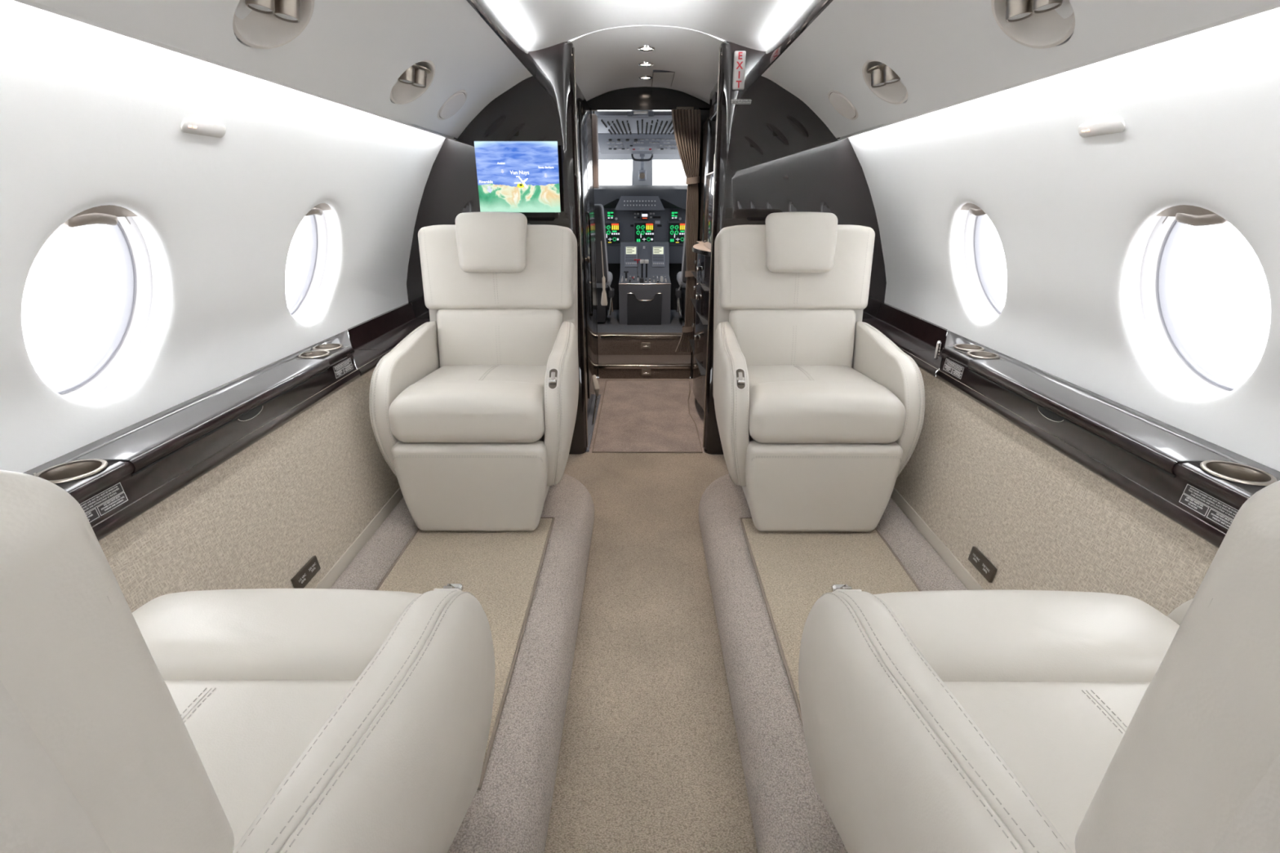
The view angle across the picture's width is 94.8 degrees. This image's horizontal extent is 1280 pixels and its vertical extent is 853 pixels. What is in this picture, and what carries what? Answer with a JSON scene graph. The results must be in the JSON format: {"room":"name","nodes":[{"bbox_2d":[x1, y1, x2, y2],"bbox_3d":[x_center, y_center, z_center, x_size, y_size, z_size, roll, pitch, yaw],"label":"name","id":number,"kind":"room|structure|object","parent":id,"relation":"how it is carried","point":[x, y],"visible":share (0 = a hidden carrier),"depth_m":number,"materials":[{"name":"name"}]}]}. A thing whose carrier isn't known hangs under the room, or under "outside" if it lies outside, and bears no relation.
{"room":"aircraft cabin","nodes":[
{"label":"aircraft cabin","id":0,"kind":"room"},
{"bbox_2d":[0,0,445,472],"bbox_3d":[-0.946,-0.007,0.129,0.392,0.860,5.440,0,21,0],"label":"wall","id":1,"kind":"structure","parent":0,"point":[91,116],"depth_m":1.31,"materials":[{"name":"white plastic"}]},
{"bbox_2d":[50,204,164,401],"bbox_3d":[-1.129,-0.247,1.183,0.213,0.451,0.405,0,21,0],"label":"window","id":2,"kind":"structure","parent":1,"relation":"in","point":[132,339],"depth_m":1.34,"materials":[{"name":"grey plastic"}]},
{"bbox_2d":[180,118,226,137],"bbox_3d":[-0.922,-0.630,1.245,0.019,0.027,0.133,0,21,0],"label":"light","id":3,"kind":"object","parent":1,"relation":"attached to","point":[188,126],"visible":1,"depth_m":1.24,"materials":[{"name":"white plastic"}]},
{"bbox_2d":[22,302,430,541],"bbox_3d":[-1.053,0.433,0.303,0.174,0.124,5.427,0,21,0],"label":"ledge","id":4,"kind":"object","parent":1,"relation":"attached to","point":[118,477],"visible":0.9,"depth_m":1.36,"materials":[{"name":"paint"}]},
{"bbox_2d":[347,302,430,377],"bbox_3d":[-1.046,-0.380,2.425,0.174,0.118,0.882,0,21,0],"label":"tray","id":5,"kind":"object","parent":4,"relation":"on","point":[369,340],"depth_m":2.38,"materials":[{"name":"paint"}]},
{"bbox_2d":[288,203,337,324],"bbox_3d":[-1.127,-0.537,1.937,0.213,0.451,0.405,0,21,0],"label":"window","id":6,"kind":"structure","parent":1,"relation":"in","point":[308,304],"depth_m":2.10,"materials":[{"name":"grey plastic"}]},
{"bbox_2d":[98,368,399,613],"bbox_3d":[-0.951,0.701,0.400,0.057,0.455,5.438,0,21,0],"label":"wall","id":7,"kind":"structure","parent":0,"point":[309,487],"depth_m":1.52,"materials":[{"name":"carpet"}]},
{"bbox_2d":[290,555,320,588],"bbox_3d":[-0.920,0.407,1.623,0.014,0.045,0.114,0,21,0],"label":"power socket","id":8,"kind":"object","parent":7,"relation":"attached to","point":[312,567],"visible":1,"depth_m":1.62,"materials":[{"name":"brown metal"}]},
{"bbox_2d":[314,487,403,588],"bbox_3d":[-0.924,0.946,0.495,0.032,0.079,5.438,0,21,0],"label":"trim","id":9,"kind":"structure","parent":7,"relation":"attached to","point":[327,581],"depth_m":1.91,"materials":[{"name":"beige fabric"}]},
{"bbox_2d":[329,497,417,590],"bbox_3d":[-0.859,0.962,0.501,0.122,0.064,5.438,0,21,0],"label":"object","id":10,"kind":"structure","parent":7,"relation":"attached to","point":[366,571],"depth_m":1.90,"materials":[{"name":"carpet"}]},
{"bbox_2d":[12,0,532,140],"bbox_3d":[-0.640,-0.390,-0.013,0.364,0.253,5.432,0,21,0],"label":"panel","id":11,"kind":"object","parent":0,"point":[353,54],"depth_m":1.44,"materials":[{"name":"white plastic"}]},
{"bbox_2d":[232,0,314,48],"bbox_3d":[-0.708,-0.804,1.125,0.144,0.131,0.172,6,22,14],"label":"light","id":12,"kind":"object","parent":11,"relation":"attached to","point":[270,24],"visible":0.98,"depth_m":1.16,"materials":[{"name":"white plastic"}]},
{"bbox_2d":[390,60,435,104],"bbox_3d":[-0.706,-1.066,1.807,0.144,0.131,0.172,6,22,14],"label":"light","id":13,"kind":"object","parent":11,"relation":"attached to","point":[416,79],"visible":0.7,"depth_m":1.83,"materials":[{"name":"white plastic"}]},
{"bbox_2d":[437,89,466,119],"bbox_3d":[-0.709,-1.210,2.206,0.120,0.107,0.148,3,21,6],"label":"speaker cover","id":14,"kind":"object","parent":11,"relation":"attached to","point":[453,104],"visible":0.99,"depth_m":2.20,"materials":[{"name":"white plastic"}]},
{"bbox_2d":[447,473,594,852],"bbox_3d":[-0.557,1.140,0.315,0.727,0.155,4.965,0,21,0],"label":"floor","id":15,"kind":"structure","parent":0,"point":[510,812],"depth_m":1.40,"materials":[{"name":"carpet"}]},
{"bbox_2d":[0,470,494,852],"bbox_3d":[-0.567,0.386,0.610,0.672,1.036,0.805,0,21,0],"label":"seat","id":16,"kind":"object","parent":15,"relation":"on","point":[247,720],"visible":1,"depth_m":0.53,"materials":[{"name":"grey leather"}]},
{"bbox_2d":[0,470,234,852],"bbox_3d":[-0.567,0.170,0.305,0.604,0.324,0.130,0,21,0],"label":"seat back","id":17,"kind":"object","parent":16,"relation":"on","point":[98,754],"depth_m":0.28,"materials":[{"name":"grey leather"}]},
{"bbox_2d":[164,680,355,849],"bbox_3d":[-0.567,0.474,0.661,0.504,0.156,0.390,0,25,0],"label":"seat cushion","id":18,"kind":"object","parent":16,"relation":"on","point":[246,735],"depth_m":0.72,"materials":[{"name":"grey leather"}]},
{"bbox_2d":[375,517,555,790],"bbox_3d":[-0.556,0.530,1.674,0.481,0.010,1.072,0,21,0],"label":"mat","id":19,"kind":"object","parent":15,"relation":"on","point":[501,570],"visible":0.23,"depth_m":1.84,"materials":[{"name":"brown carpet"}]},
{"bbox_2d":[368,211,578,531],"bbox_3d":[-0.568,-0.259,2.260,0.672,1.055,0.862,0,21,0],"label":"seat","id":20,"kind":"object","parent":15,"relation":"on","point":[473,413],"visible":1,"depth_m":2.04,"materials":[{"name":"grey leather"}]},
{"bbox_2d":[414,364,546,388],"bbox_3d":[-0.568,-0.140,2.258,0.504,0.156,0.390,0,17,0],"label":"seat cushion","id":21,"kind":"object","parent":20,"relation":"on","point":[535,374],"depth_m":2.20,"materials":[{"name":"grey leather"}]},
{"bbox_2d":[417,224,573,309],"bbox_3d":[-0.567,-0.636,2.356,0.604,0.324,0.130,0,17,0],"label":"cushion","id":22,"kind":"object","parent":20,"relation":"on","point":[546,281],"depth_m":2.31,"materials":[{"name":"grey leather"}]},
{"bbox_2d":[436,309,562,367],"bbox_3d":[-0.568,-0.351,2.405,0.504,0.260,0.115,0,17,0],"label":"lumbar cushion","id":23,"kind":"object","parent":20,"relation":"on","point":[465,337],"depth_m":2.35,"materials":[{"name":"grey leather"}]},
{"bbox_2d":[600,240,607,305],"bbox_3d":[-0.271,-1.138,4.385,0.052,0.465,0.052,0,21,0],"label":"belt","id":24,"kind":"object","parent":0,"point":[604,299],"visible":1,"depth_m":4.42,"materials":[{"name":"beige fabric"}]},
{"bbox_2d":[591,111,671,152],"bbox_3d":[0.036,-2.351,4.586,1.900,0.285,1.650,0,21,0],"label":"ceiling","id":25,"kind":"structure","parent":0,"point":[597,113],"depth_m":4.32,"materials":[{"name":"grey plastic"}]},
{"bbox_2d":[591,111,599,188],"bbox_3d":[-0.311,-1.925,4.028,0.044,0.550,0.120,0,21,0],"label":"visor","id":26,"kind":"object","parent":25,"relation":"hanging from","point":[594,118],"visible":0.62,"depth_m":3.99,"materials":[{"name":"plastic"}]},
{"bbox_2d":[596,115,674,134],"bbox_3d":[0.016,-2.292,4.483,0.740,0.095,0.353,0,21,0],"label":"breaker panel","id":27,"kind":"object","parent":25,"relation":"attached to","point":[611,124],"visible":0.85,"depth_m":4.44,"materials":[{"name":"grey"}]},
{"bbox_2d":[597,133,679,161],"bbox_3d":[0.017,-2.344,4.942,0.720,0.189,0.508,0,21,0],"label":"switch panel","id":28,"kind":"object","parent":25,"relation":"attached to","point":[633,144],"depth_m":4.90,"materials":[{"name":"grey"}]},
{"bbox_2d":[626,111,653,116],"bbox_3d":[0.005,-2.232,4.199,0.190,0.040,0.060,0,21,0],"label":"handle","id":29,"kind":"object","parent":25,"relation":"in","point":[629,113],"visible":0.84,"depth_m":4.17,"materials":[{"name":"white plastic"}]},
{"bbox_2d":[598,152,680,185],"bbox_3d":[0.039,-1.920,5.824,1.900,1.500,0.390,0,21,0],"label":"wall","id":30,"kind":"structure","parent":0,"point":[636,164],"depth_m":5.42,"materials":[{"name":"grey plastic"}]},
{"bbox_2d":[594,185,687,210],"bbox_3d":[-0.002,-2.135,5.488,1.600,0.213,0.623,0,21,0],"label":"glareshield","id":31,"kind":"object","parent":30,"relation":"attached to","point":[620,197],"visible":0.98,"depth_m":5.25,"materials":[{"name":"grey plastic"}]},
{"bbox_2d":[638,156,646,181],"bbox_3d":[0.021,-2.388,5.405,0.072,0.245,0.055,0,21,0],"label":"compass","id":32,"kind":"object","parent":30,"relation":"attached to","point":[642,174],"visible":0.93,"depth_m":5.41,"materials":[{"name":"grey plastic"}]},
{"bbox_2d":[597,309,684,333],"bbox_3d":[0.038,-1.119,5.762,1.900,0.050,2.240,0,21,0],"label":"floor","id":33,"kind":"structure","parent":0,"point":[611,324],"depth_m":5.00,"materials":[{"name":"carpet"}]},
{"bbox_2d":[594,204,614,322],"bbox_3d":[-0.441,-1.417,4.984,0.445,1.025,0.482,0,21,0],"label":"seat","id":34,"kind":"object","parent":33,"relation":"on","point":[600,231],"visible":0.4,"depth_m":4.79,"materials":[{"name":"grey leather"}]},
{"bbox_2d":[597,332,690,355],"bbox_3d":[0.035,-0.659,4.679,1.180,0.162,0.114,0,21,0],"label":"step","id":35,"kind":"structure","parent":33,"relation":"attached to","point":[609,343],"depth_m":4.64,"materials":[{"name":"wood"}]},
{"bbox_2d":[618,241,671,324],"bbox_3d":[0.042,-1.287,5.237,0.440,0.640,0.660,0,21,0],"label":"pedestal","id":36,"kind":"object","parent":33,"relation":"on","point":[644,283],"visible":1,"depth_m":5.04,"materials":[{"name":"grey"}]},
{"bbox_2d":[604,208,686,309],"bbox_3d":[-0.002,-1.567,5.543,1.500,0.935,0.109,0,21,0],"label":"panel","id":37,"kind":"object","parent":33,"relation":"on","point":[668,224],"visible":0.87,"depth_m":5.42,"materials":[{"name":"grey"}]},
{"bbox_2d":[675,222,686,322],"bbox_3d":[0.524,-1.416,4.981,0.445,1.025,0.482,0,21,0],"label":"seat","id":38,"kind":"object","parent":33,"relation":"on","point":[682,279],"visible":0.23,"depth_m":4.90,"materials":[{"name":"grey"}]},
{"bbox_2d":[565,25,726,103],"bbox_3d":[0.031,-1.809,3.115,1.040,0.199,1.426,0,21,0],"label":"ceiling","id":39,"kind":"structure","parent":0,"point":[606,60],"depth_m":2.92,"materials":[{"name":"white plastic"}]},
{"bbox_2d":[638,75,652,79],"bbox_3d":[0.032,-2.034,3.433,0.082,0.010,0.082,0,21,0],"label":"recessed light","id":40,"kind":"object","parent":39,"relation":"in","point":[643,77],"visible":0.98,"depth_m":3.42,"materials":[{"name":"silver metal"}]},
{"bbox_2d":[637,45,654,51],"bbox_3d":[0.030,-1.779,2.771,0.082,0.010,0.082,0,21,0],"label":"recessed light","id":41,"kind":"object","parent":39,"relation":"in","point":[643,48],"visible":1,"depth_m":2.77,"materials":[{"name":"silver metal"}]},
{"bbox_2d":[638,62,653,66],"bbox_3d":[0.031,-1.905,3.098,0.082,0.010,0.082,0,21,0],"label":"recessed light","id":42,"kind":"object","parent":39,"relation":"in","point":[642,64],"visible":1,"depth_m":3.08,"materials":[{"name":"silver metal"}]},
{"bbox_2d":[651,70,675,86],"bbox_3d":[0.132,-2.031,3.439,0.120,0.012,0.440,0,21,0],"label":"trim","id":43,"kind":"structure","parent":39,"relation":"attached to","point":[654,71],"depth_m":3.24,"materials":[{"name":"grey"}]},
{"bbox_2d":[406,40,886,454],"bbox_3d":[0.029,-0.746,2.815,2.277,1.870,0.110,0,21,0],"label":"wall","id":44,"kind":"structure","parent":0,"point":[775,154],"depth_m":2.60,"materials":[{"name":"black paint"}]},
{"bbox_2d":[466,0,535,75],"bbox_3d":[-0.456,-0.531,-0.070,0.021,0.070,5.427,0,21,0],"label":"trim","id":45,"kind":"structure","parent":44,"relation":"attached to","point":[484,8],"depth_m":1.90,"materials":[{"name":"paint"}]},
{"bbox_2d":[474,141,560,212],"bbox_3d":[-0.523,-1.083,2.563,0.351,0.281,0.076,0,21,0],"label":"monitor","id":46,"kind":"object","parent":44,"relation":"attached to","point":[513,176],"visible":1,"depth_m":2.53,"materials":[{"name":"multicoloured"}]},
{"bbox_2d":[573,47,588,447],"bbox_3d":[-0.279,-0.745,2.814,0.005,1.830,0.017,0,21,0],"label":"trim","id":47,"kind":"structure","parent":44,"relation":"attached to","point":[573,47],"depth_m":2.75,"materials":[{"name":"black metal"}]},
{"bbox_2d":[586,394,600,452],"bbox_3d":[-0.296,-0.043,3.579,0.053,0.010,0.970,0,21,0],"label":"sill","id":48,"kind":"structure","parent":44,"relation":"attached to","point":[590,426],"depth_m":3.57,"materials":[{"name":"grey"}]},
{"bbox_2d":[591,374,599,423],"bbox_3d":[-0.268,-0.170,3.581,0.046,0.215,0.307,-1,21,-3],"label":"lever","id":49,"kind":"object","parent":48,"relation":"on","point":[596,386],"visible":1,"depth_m":3.62,"materials":[{"name":"beige"}]},
{"bbox_2d":[570,25,719,41],"bbox_3d":[0.029,-1.621,2.428,0.633,0.059,0.002,0,21,0],"label":"trim","id":50,"kind":"structure","parent":44,"relation":"attached to","point":[633,25],"depth_m":2.42,"materials":[{"name":"white"}]},
{"bbox_2d":[702,47,720,447],"bbox_3d":[0.338,-0.745,2.813,0.005,1.830,0.017,0,21,0],"label":"trim","id":51,"kind":"structure","parent":44,"relation":"attached to","point":[719,47],"depth_m":2.75,"materials":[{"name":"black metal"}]},
{"bbox_2d":[732,50,746,89],"bbox_3d":[0.414,-1.486,2.459,0.049,0.142,0.019,0,21,0],"label":"exit sign","id":52,"kind":"object","parent":44,"relation":"attached to","point":[739,66],"visible":1,"depth_m":2.45,"materials":[{"name":"grey plastic"}]},
{"bbox_2d":[731,99,751,103],"bbox_3d":[0.431,-1.384,2.508,0.089,0.017,0.002,0,21,0],"label":"placard","id":53,"kind":"object","parent":44,"relation":"attached to","point":[733,101],"visible":1,"depth_m":2.51,"materials":[{"name":"grey"}]},
{"bbox_2d":[758,0,833,75],"bbox_3d":[0.497,-0.530,-0.073,0.021,0.070,5.427,0,21,0],"label":"trim","id":54,"kind":"structure","parent":44,"relation":"attached to","point":[812,9],"depth_m":1.91,"materials":[{"name":"paint"}]},
{"bbox_2d":[476,0,821,61],"bbox_3d":[0.020,-0.539,-0.073,1.550,0.283,5.450,0,21,0],"label":"ceiling","id":55,"kind":"structure","parent":0,"point":[538,24],"depth_m":2.17,"materials":[{"name":"white plastic"}]},
{"bbox_2d":[544,378,757,852],"bbox_3d":[0.023,0.881,1.234,1.900,0.030,6.870,0,21,0],"label":"floor","id":56,"kind":"structure","parent":0,"point":[650,761],"depth_m":1.62,"materials":[{"name":"carpet"}]},
{"bbox_2d":[575,81,597,420],"bbox_3d":[-0.419,-0.981,3.524,0.280,1.800,1.080,0,21,0],"label":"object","id":57,"kind":"object","parent":56,"relation":"on","point":[583,108],"visible":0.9,"depth_m":3.43,"materials":[{"name":"black dark glossy lacquer"}]},
{"bbox_2d":[598,355,690,378],"bbox_3d":[0.034,-0.464,4.535,1.180,0.108,0.324,0,21,0],"label":"step","id":58,"kind":"structure","parent":56,"relation":"on","point":[610,366],"depth_m":4.41,"materials":[{"name":"wood"}]},
{"bbox_2d":[591,380,702,453],"bbox_3d":[0.055,-0.101,3.733,0.616,0.008,1.328,0,21,0],"label":"mat","id":59,"kind":"object","parent":56,"relation":"on","point":[636,416],"visible":1,"depth_m":3.57,"materials":[{"name":"carpet"}]},
{"bbox_2d":[688,82,717,413],"bbox_3d":[0.467,-0.990,3.464,0.329,1.860,1.120,0,21,0],"label":"galley","id":60,"kind":"object","parent":56,"relation":"on","point":[702,250],"visible":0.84,"depth_m":3.40,"materials":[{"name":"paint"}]},
{"bbox_2d":[693,241,711,255],"bbox_3d":[0.469,-1.019,3.383,0.325,0.028,0.950,0,21,0],"label":"countertop","id":61,"kind":"structure","parent":60,"relation":"on","point":[700,246],"depth_m":3.36,"materials":[{"name":"beige stone"}]},
{"bbox_2d":[698,473,848,852],"bbox_3d":[0.596,1.142,0.311,0.727,0.155,4.965,0,21,0],"label":"floor","id":62,"kind":"structure","parent":0,"point":[788,815],"depth_m":1.42,"materials":[{"name":"carpet"}]},
{"bbox_2d":[712,211,924,531],"bbox_3d":[0.615,-0.258,2.256,0.672,1.055,0.862,0,21,0],"label":"seat","id":63,"kind":"object","parent":62,"relation":"on","point":[820,414],"visible":1,"depth_m":2.04,"materials":[{"name":"grey leather"}]},
{"bbox_2d":[728,309,856,368],"bbox_3d":[0.615,-0.349,2.402,0.504,0.260,0.115,0,17,0],"label":"lumbar cushion","id":64,"kind":"object","parent":63,"relation":"on","point":[765,337],"depth_m":2.35,"materials":[{"name":"grey leather"}]},
{"bbox_2d":[718,224,875,310],"bbox_3d":[0.616,-0.635,2.353,0.604,0.324,0.130,0,17,0],"label":"cushion","id":65,"kind":"object","parent":63,"relation":"on","point":[745,281],"depth_m":2.31,"materials":[{"name":"grey leather"}]},
{"bbox_2d":[746,364,878,388],"bbox_3d":[0.615,-0.139,2.254,0.504,0.156,0.390,0,17,0],"label":"seat cushion","id":66,"kind":"object","parent":63,"relation":"on","point":[757,374],"depth_m":2.20,"materials":[{"name":"grey leather"}]},
{"bbox_2d":[739,517,921,727],"bbox_3d":[0.604,0.532,1.670,0.481,0.010,1.072,0,21,0],"label":"mat","id":67,"kind":"object","parent":62,"relation":"on","point":[793,570],"visible":0.28,"depth_m":1.85,"materials":[{"name":"brown carpet"}]},
{"bbox_2d":[798,480,1279,852],"bbox_3d":[0.586,0.387,0.606,0.672,1.036,0.805,0,21,0],"label":"seat","id":68,"kind":"object","parent":62,"relation":"on","point":[942,721],"visible":1,"depth_m":0.60,"materials":[{"name":"grey leather"}]},
{"bbox_2d":[942,681,1150,852],"bbox_3d":[0.586,0.476,0.657,0.504,0.156,0.390,0,25,0],"label":"seat cushion","id":69,"kind":"object","parent":68,"relation":"on","point":[1060,740],"depth_m":0.72,"materials":[{"name":"grey leather"}]},
{"bbox_2d":[1075,480,1279,852],"bbox_3d":[0.586,0.171,0.302,0.604,0.324,0.130,0,21,0],"label":"seat back","id":70,"kind":"object","parent":68,"relation":"on","point":[1195,768],"depth_m":0.29,"materials":[{"name":"grey leather"}]},
{"bbox_2d":[760,0,1279,140],"bbox_3d":[0.680,-0.388,-0.017,0.364,0.253,5.432,0,21,0],"label":"panel","id":71,"kind":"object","parent":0,"point":[945,54],"depth_m":1.44,"materials":[{"name":"white plastic"}]},
{"bbox_2d":[827,89,857,119],"bbox_3d":[0.764,-1.208,2.201,0.120,0.107,0.148,-3,21,-9],"label":"speaker cover","id":72,"kind":"object","parent":71,"relation":"attached to","point":[839,101],"visible":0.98,"depth_m":2.19,"materials":[{"name":"white plastic"}]},
{"bbox_2d":[862,59,907,104],"bbox_3d":[0.759,-1.064,1.802,0.144,0.131,0.172,-5,22,-14],"label":"light","id":73,"kind":"object","parent":71,"relation":"attached to","point":[881,79],"visible":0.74,"depth_m":1.82,"materials":[{"name":"white plastic"}]},
{"bbox_2d":[991,0,1075,48],"bbox_3d":[0.756,-0.802,1.121,0.144,0.131,0.172,-5,22,-14],"label":"light","id":74,"kind":"object","parent":71,"relation":"attached to","point":[1034,24],"visible":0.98,"depth_m":1.16,"materials":[{"name":"white plastic"}]},
{"bbox_2d":[893,367,1218,616],"bbox_3d":[0.992,0.703,0.395,0.057,0.455,5.438,0,21,0],"label":"wall","id":75,"kind":"structure","parent":0,"point":[1045,521],"depth_m":1.51,"materials":[{"name":"carpet"}]},
{"bbox_2d":[875,497,968,591],"bbox_3d":[0.899,0.964,0.496,0.122,0.064,5.438,0,21,0],"label":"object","id":76,"kind":"structure","parent":75,"relation":"attached to","point":[925,566],"depth_m":1.89,"materials":[{"name":"carpet"}]},
{"bbox_2d":[890,487,984,590],"bbox_3d":[0.964,0.948,0.489,0.032,0.079,5.438,0,21,0],"label":"trim","id":77,"kind":"structure","parent":75,"relation":"attached to","point":[966,578],"depth_m":1.90,"materials":[{"name":"beige fabric"}]},
{"bbox_2d":[968,546,997,582],"bbox_3d":[0.969,0.390,1.667,0.014,0.045,0.114,0,21,0],"label":"power socket","id":78,"kind":"object","parent":75,"relation":"attached to","point":[978,560],"visible":1,"depth_m":1.66,"materials":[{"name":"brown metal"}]},
{"bbox_2d":[848,7,1279,471],"bbox_3d":[0.987,-0.005,0.123,0.392,0.860,5.440,0,21,0],"label":"wall","id":79,"kind":"structure","parent":0,"point":[1068,211],"depth_m":1.37,"materials":[{"name":"white plastic"}]},
{"bbox_2d":[955,203,1003,323],"bbox_3d":[1.179,-0.546,1.960,0.213,0.451,0.405,0,21,0],"label":"window","id":80,"kind":"structure","parent":79,"relation":"in","point":[980,296],"depth_m":2.12,"materials":[{"name":"grey plastic"}]},
{"bbox_2d":[862,302,1279,548],"bbox_3d":[1.093,0.436,0.296,0.174,0.124,5.427,0,21,0],"label":"ledge","id":81,"kind":"object","parent":79,"relation":"attached to","point":[1200,485],"visible":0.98,"depth_m":1.34,"materials":[{"name":"paint"}]},
{"bbox_2d":[862,302,947,377],"bbox_3d":[1.101,-0.378,2.418,0.174,0.118,0.882,0,21,0],"label":"tray","id":82,"kind":"object","parent":81,"relation":"on","point":[925,341],"depth_m":2.37,"materials":[{"name":"paint"}]},
{"bbox_2d":[933,340,941,359],"bbox_3d":[1.060,-0.273,2.095,0.015,0.064,0.036,11,24,26],"label":"latch","id":83,"kind":"object","parent":81,"relation":"attached to","point":[939,343],"depth_m":2.08,"materials":[{"name":"silver metal"}]},
{"bbox_2d":[1078,118,1125,137],"bbox_3d":[0.971,-0.628,1.239,0.019,0.027,0.133,0,21,0],"label":"light","id":84,"kind":"object","parent":79,"relation":"attached to","point":[1117,125],"visible":1,"depth_m":1.23,"materials":[{"name":"white plastic"}]},
{"bbox_2d":[1127,204,1240,397],"bbox_3d":[1.177,-0.256,1.206,0.213,0.451,0.405,0,21,0],"label":"window","id":85,"kind":"structure","parent":79,"relation":"in","point":[1160,338],"depth_m":1.36,"materials":[{"name":"grey plastic"}]},
{"bbox_3d":[-0.742,-1.283,4.100,0.350,1.950,0.030,0,21,0],"label":"wall","id":86,"kind":"structure","parent":0,"visible":0},
{"bbox_2d":[586,86,709,378],"bbox_3d":[0.033,-1.269,4.092,1.200,1.930,0.050,0,21,0],"label":"door frame","id":87,"kind":"structure","parent":86,"relation":"in","point":[642,98],"depth_m":3.76,"materials":[{"name":"black plastic"}]},
{"bbox_2d":[671,109,701,351],"bbox_3d":[0.299,-1.278,4.016,0.198,1.570,0.052,0,21,0],"label":"curtain","id":88,"kind":"object","parent":87,"relation":"hanging from","point":[686,124],"visible":0.89,"depth_m":3.90,"materials":[{"name":"brown fabric"}]},
{"bbox_2d":[676,106,693,109],"bbox_3d":[0.288,-2.038,3.767,0.110,0.014,0.004,0,21,0],"label":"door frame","id":89,"kind":"structure","parent":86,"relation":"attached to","point":[677,108],"depth_m":3.77,"materials":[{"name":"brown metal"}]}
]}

